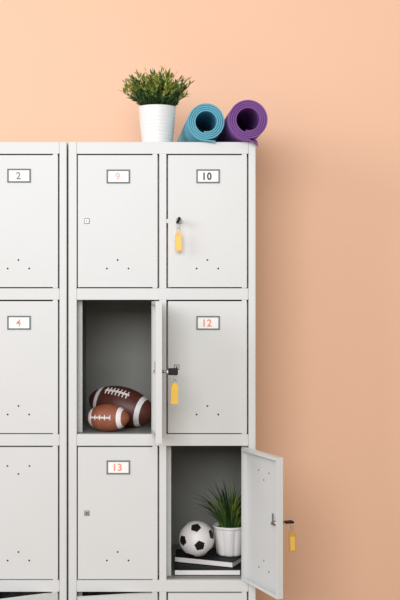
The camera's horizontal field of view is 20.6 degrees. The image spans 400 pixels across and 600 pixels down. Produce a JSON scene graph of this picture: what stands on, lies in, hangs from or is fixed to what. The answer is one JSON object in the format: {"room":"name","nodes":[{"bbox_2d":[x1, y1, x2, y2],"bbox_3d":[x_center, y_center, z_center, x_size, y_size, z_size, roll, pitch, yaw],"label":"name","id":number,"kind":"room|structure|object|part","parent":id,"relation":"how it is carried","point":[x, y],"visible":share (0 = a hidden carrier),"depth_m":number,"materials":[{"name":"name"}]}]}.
{"room":"changing room","nodes":[
{"label":"changing room","id":0,"kind":"room"},
{"bbox_2d":[0,0,399,599],"bbox_3d":[0.000,-0.343,3.976,8.400,3.400,0.120,0,0,0],"label":"wall","id":1,"kind":"structure","parent":0,"point":[325,74],"depth_m":3.92,"materials":[{"name":"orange paint"}]},
{"bbox_3d":[0.000,1.407,1.396,8.400,0.100,5.281,0,0,0],"label":"floor","id":2,"kind":"structure","parent":0,"visible":0},
{"bbox_2d":[0,142,67,599],"bbox_3d":[-0.692,0.438,3.548,0.570,1.839,0.603,0,0,0],"label":"tall cabinet","id":3,"kind":"object","parent":2,"relation":"on","point":[33,175],"visible":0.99,"depth_m":3.35,"materials":[{"name":"white metal"}]},
{"bbox_3d":[-0.552,0.069,3.354,0.071,0.042,0.003,0,0,0],"label":"number plate","id":4,"kind":"part","parent":3,"relation":"part of","materials":[{"name":"grey"}]},
{"bbox_3d":[-0.552,-0.379,3.354,0.071,0.042,0.003,0,0,0],"label":"number plate","id":5,"kind":"part","parent":3,"relation":"part of","materials":[{"name":"grey"}]},
{"bbox_3d":[-0.692,0.428,3.848,0.567,1.816,0.002,0,0,0],"label":"panel","id":6,"kind":"part","parent":3,"relation":"part of","materials":[{"name":"grey paint"}]},
{"bbox_3d":[-0.545,1.095,3.309,0.240,0.402,0.018,0,0,-27],"label":"door","id":7,"kind":"part","parent":3,"relation":"part of","materials":[{"name":"white metal"}]},
{"bbox_3d":[-0.554,0.650,3.364,0.240,0.402,0.018,0,0,0],"label":"door","id":8,"kind":"part","parent":3,"relation":"part of","materials":[{"name":"white metal"}]},
{"bbox_3d":[-0.554,0.205,3.364,0.240,0.402,0.018,0,0,0],"label":"door","id":9,"kind":"part","parent":3,"relation":"part of","materials":[{"name":"white metal"}]},
{"bbox_3d":[-0.554,-0.240,3.364,0.240,0.402,0.018,0,0,0],"label":"door","id":10,"kind":"part","parent":3,"relation":"part of","materials":[{"name":"white metal"}]},
{"bbox_3d":[-0.428,0.427,3.384,0.038,1.817,0.058,0,0,0],"label":"post","id":11,"kind":"part","parent":3,"relation":"part of","materials":[{"name":"white metal"}]},
{"bbox_3d":[-0.408,0.427,3.602,0.002,1.818,0.494,0,0,0],"label":"panel","id":12,"kind":"part","parent":3,"relation":"part of","materials":[{"name":"grey paint"}]},
{"bbox_2d":[68,142,282,599],"bbox_3d":[-0.082,0.438,3.480,0.638,1.839,0.738,0,0,0],"label":"tall cabinet","id":13,"kind":"object","parent":2,"relation":"on","point":[140,307],"visible":0.99,"depth_m":3.35,"materials":[{"name":"white metal"}]},
{"bbox_3d":[-0.382,0.427,3.384,0.034,1.817,0.058,0,0,0],"label":"post","id":14,"kind":"part","parent":13,"relation":"part of","materials":[{"name":"white metal"}]},
{"bbox_3d":[-0.400,0.427,3.602,0.002,1.818,0.494,0,0,0],"label":"panel","id":15,"kind":"part","parent":13,"relation":"part of","materials":[{"name":"grey paint"}]},
{"bbox_2d":[86,404,128,430],"bbox_3d":[-0.287,0.366,3.421,0.137,0.085,0.095,0,0,0],"label":"football","id":16,"kind":"object","parent":13,"relation":"on","point":[104,417],"visible":1,"depth_m":3.39,"materials":[{"name":"brown leather"}]},
{"bbox_2d":[77,417,151,433],"bbox_3d":[-0.257,0.410,3.611,0.285,0.002,0.473,0,0,0],"label":"shelf","id":17,"kind":"object","parent":13,"relation":"attached to","point":[86,428],"depth_m":3.45,"materials":[{"name":"white metal"}]},
{"bbox_3d":[-0.250,1.095,3.337,0.243,0.402,0.018,0,0,-13],"label":"door","id":18,"kind":"part","parent":13,"relation":"part of","materials":[{"name":"white metal"}]},
{"bbox_3d":[-0.251,0.650,3.364,0.243,0.402,0.018,0,0,0],"label":"door","id":19,"kind":"part","parent":13,"relation":"part of","materials":[{"name":"white metal"}]},
{"bbox_3d":[-0.251,-0.240,3.364,0.243,0.402,0.018,0,0,0],"label":"door","id":20,"kind":"part","parent":13,"relation":"part of","materials":[{"name":"white metal"}]},
{"bbox_3d":[-0.249,0.510,3.354,0.071,0.042,0.003,0,0,0],"label":"number plate","id":21,"kind":"part","parent":13,"relation":"part of","materials":[{"name":"grey"}]},
{"bbox_3d":[-0.249,-0.377,3.354,0.071,0.042,0.003,0,0,0],"label":"number plate","id":22,"kind":"part","parent":13,"relation":"part of","materials":[{"name":"grey"}]},
{"bbox_2d":[89,386,151,426],"bbox_3d":[-0.252,0.343,3.544,0.229,0.132,0.130,0,0,31],"label":"football","id":23,"kind":"object","parent":13,"relation":"on","point":[138,407],"visible":0.79,"depth_m":3.49,"materials":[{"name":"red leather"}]},
{"bbox_3d":[-0.128,0.205,3.233,0.018,0.402,0.243,0,0,-5],"label":"door","id":24,"kind":"part","parent":13,"relation":"part of","materials":[{"name":"white metal"}]},
{"bbox_2d":[122,66,194,141],"bbox_3d":[-0.145,-0.612,3.471,0.248,0.259,0.232,0,0,11],"label":"potted plant","id":25,"kind":"object","parent":13,"relation":"on","point":[158,97],"visible":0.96,"depth_m":3.43,"materials":[{"name":"green plant"}]},
{"bbox_3d":[-0.135,-0.545,3.477,0.122,0.126,0.122,0,0,0],"label":"pot","id":26,"kind":"part","parent":25,"relation":"part of","materials":[{"name":"white ceramic"}]},
{"bbox_3d":[-0.116,0.428,3.384,0.052,1.816,0.058,0,0,0],"label":"post","id":27,"kind":"part","parent":13,"relation":"part of","materials":[{"name":"white metal"}]},
{"bbox_3d":[-0.116,0.428,3.848,0.567,1.816,0.002,0,0,0],"label":"panel","id":28,"kind":"part","parent":13,"relation":"part of","materials":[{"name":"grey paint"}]},
{"bbox_2d":[163,368,177,403],"bbox_3d":[-0.084,0.246,3.143,0.044,0.102,0.009,0,0,-5],"label":"key","id":29,"kind":"object","parent":13,"relation":"attached to","point":[171,371],"visible":1,"depth_m":3.14,"materials":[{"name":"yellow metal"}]},
{"bbox_2d":[175,217,181,250],"bbox_3d":[-0.065,-0.199,3.329,0.020,0.102,0.043,0,0,0],"label":"key","id":30,"kind":"object","parent":13,"relation":"attached to","point":[178,236],"visible":1,"depth_m":3.31,"materials":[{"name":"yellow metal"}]},
{"bbox_2d":[177,103,223,142],"bbox_3d":[-0.005,-0.537,3.601,0.112,0.120,0.531,0,0,-5],"label":"yoga mat","id":31,"kind":"object","parent":13,"relation":"on","point":[205,122],"visible":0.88,"depth_m":3.34,"materials":[{"name":"teal plastic"}]},
{"bbox_2d":[167,544,240,578],"bbox_3d":[0.028,0.856,3.611,0.280,0.002,0.473,0,0,0],"label":"shelf","id":32,"kind":"object","parent":13,"relation":"attached to","point":[170,572],"depth_m":3.40,"materials":[{"name":"grey paint"}]},
{"bbox_2d":[174,549,240,575],"bbox_3d":[0.023,0.845,3.550,0.207,0.018,0.281,0,0,0],"label":"book","id":33,"kind":"object","parent":13,"relation":"on","point":[180,569],"visible":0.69,"depth_m":3.41,"materials":[{"name":"black paper"}]},
{"bbox_2d":[174,548,240,567],"bbox_3d":[0.040,0.826,3.538,0.201,0.019,0.152,0,0,23],"label":"book","id":34,"kind":"object","parent":33,"relation":"on","point":[211,558],"visible":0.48,"depth_m":3.48,"materials":[{"name":"black paper"}]},
{"bbox_2d":[179,521,213,556],"bbox_3d":[-0.011,0.761,3.507,0.113,0.113,0.113,0,0,0],"label":"soccer ball","id":35,"kind":"object","parent":34,"relation":"on","point":[196,538],"visible":1,"depth_m":3.47,"materials":[{"name":"white leather"}]},
{"bbox_2d":[190,479,240,556],"bbox_3d":[0.051,0.697,3.548,0.219,0.238,0.261,0,0,0],"label":"potted plant","id":36,"kind":"object","parent":34,"relation":"on","point":[227,531],"visible":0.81,"depth_m":3.50,"materials":[{"name":"green plant"}]},
{"bbox_3d":[0.098,0.769,3.538,0.115,0.094,0.115,0,0,0],"label":"pot","id":37,"kind":"part","parent":36,"relation":"part of","materials":[{"name":"white ceramic"}]},
{"bbox_3d":[0.023,1.095,3.364,0.240,0.402,0.018,0,0,0],"label":"door","id":38,"kind":"part","parent":13,"relation":"part of","materials":[{"name":"white metal"}]},
{"bbox_3d":[0.023,0.205,3.364,0.240,0.402,0.018,0,0,0],"label":"door","id":39,"kind":"part","parent":13,"relation":"part of","materials":[{"name":"white metal"}]},
{"bbox_3d":[0.023,-0.240,3.364,0.240,0.402,0.018,0,0,0],"label":"door","id":40,"kind":"part","parent":13,"relation":"part of","materials":[{"name":"white metal"}]},
{"bbox_3d":[0.025,0.070,3.354,0.071,0.042,0.003,0,0,0],"label":"number plate","id":41,"kind":"part","parent":13,"relation":"part of","materials":[{"name":"grey"}]},
{"bbox_3d":[0.025,-0.377,3.354,0.071,0.042,0.003,0,0,0],"label":"number plate","id":42,"kind":"part","parent":13,"relation":"part of","materials":[{"name":"grey"}]},
{"bbox_2d":[215,100,267,146],"bbox_3d":[0.122,-0.533,3.589,0.119,0.142,0.537,0,0,-5],"label":"yoga mat","id":43,"kind":"object","parent":13,"relation":"on","point":[246,121],"visible":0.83,"depth_m":3.33,"materials":[{"name":"purple plastic"}]},
{"bbox_3d":[0.148,0.427,3.384,0.038,1.817,0.058,0,0,0],"label":"post","id":44,"kind":"part","parent":13,"relation":"part of","materials":[{"name":"white metal"}]},
{"bbox_3d":[0.181,0.650,3.241,0.018,0.402,0.240,0,0,-23],"label":"door","id":45,"kind":"part","parent":13,"relation":"part of","materials":[{"name":"white metal"}]},
{"bbox_2d":[283,520,295,551],"bbox_3d":[0.254,0.681,3.171,0.051,0.091,0.020,0,0,-23],"label":"key","id":46,"kind":"object","parent":13,"relation":"attached to","point":[292,537],"visible":0.91,"depth_m":3.17,"materials":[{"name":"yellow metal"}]}
]}

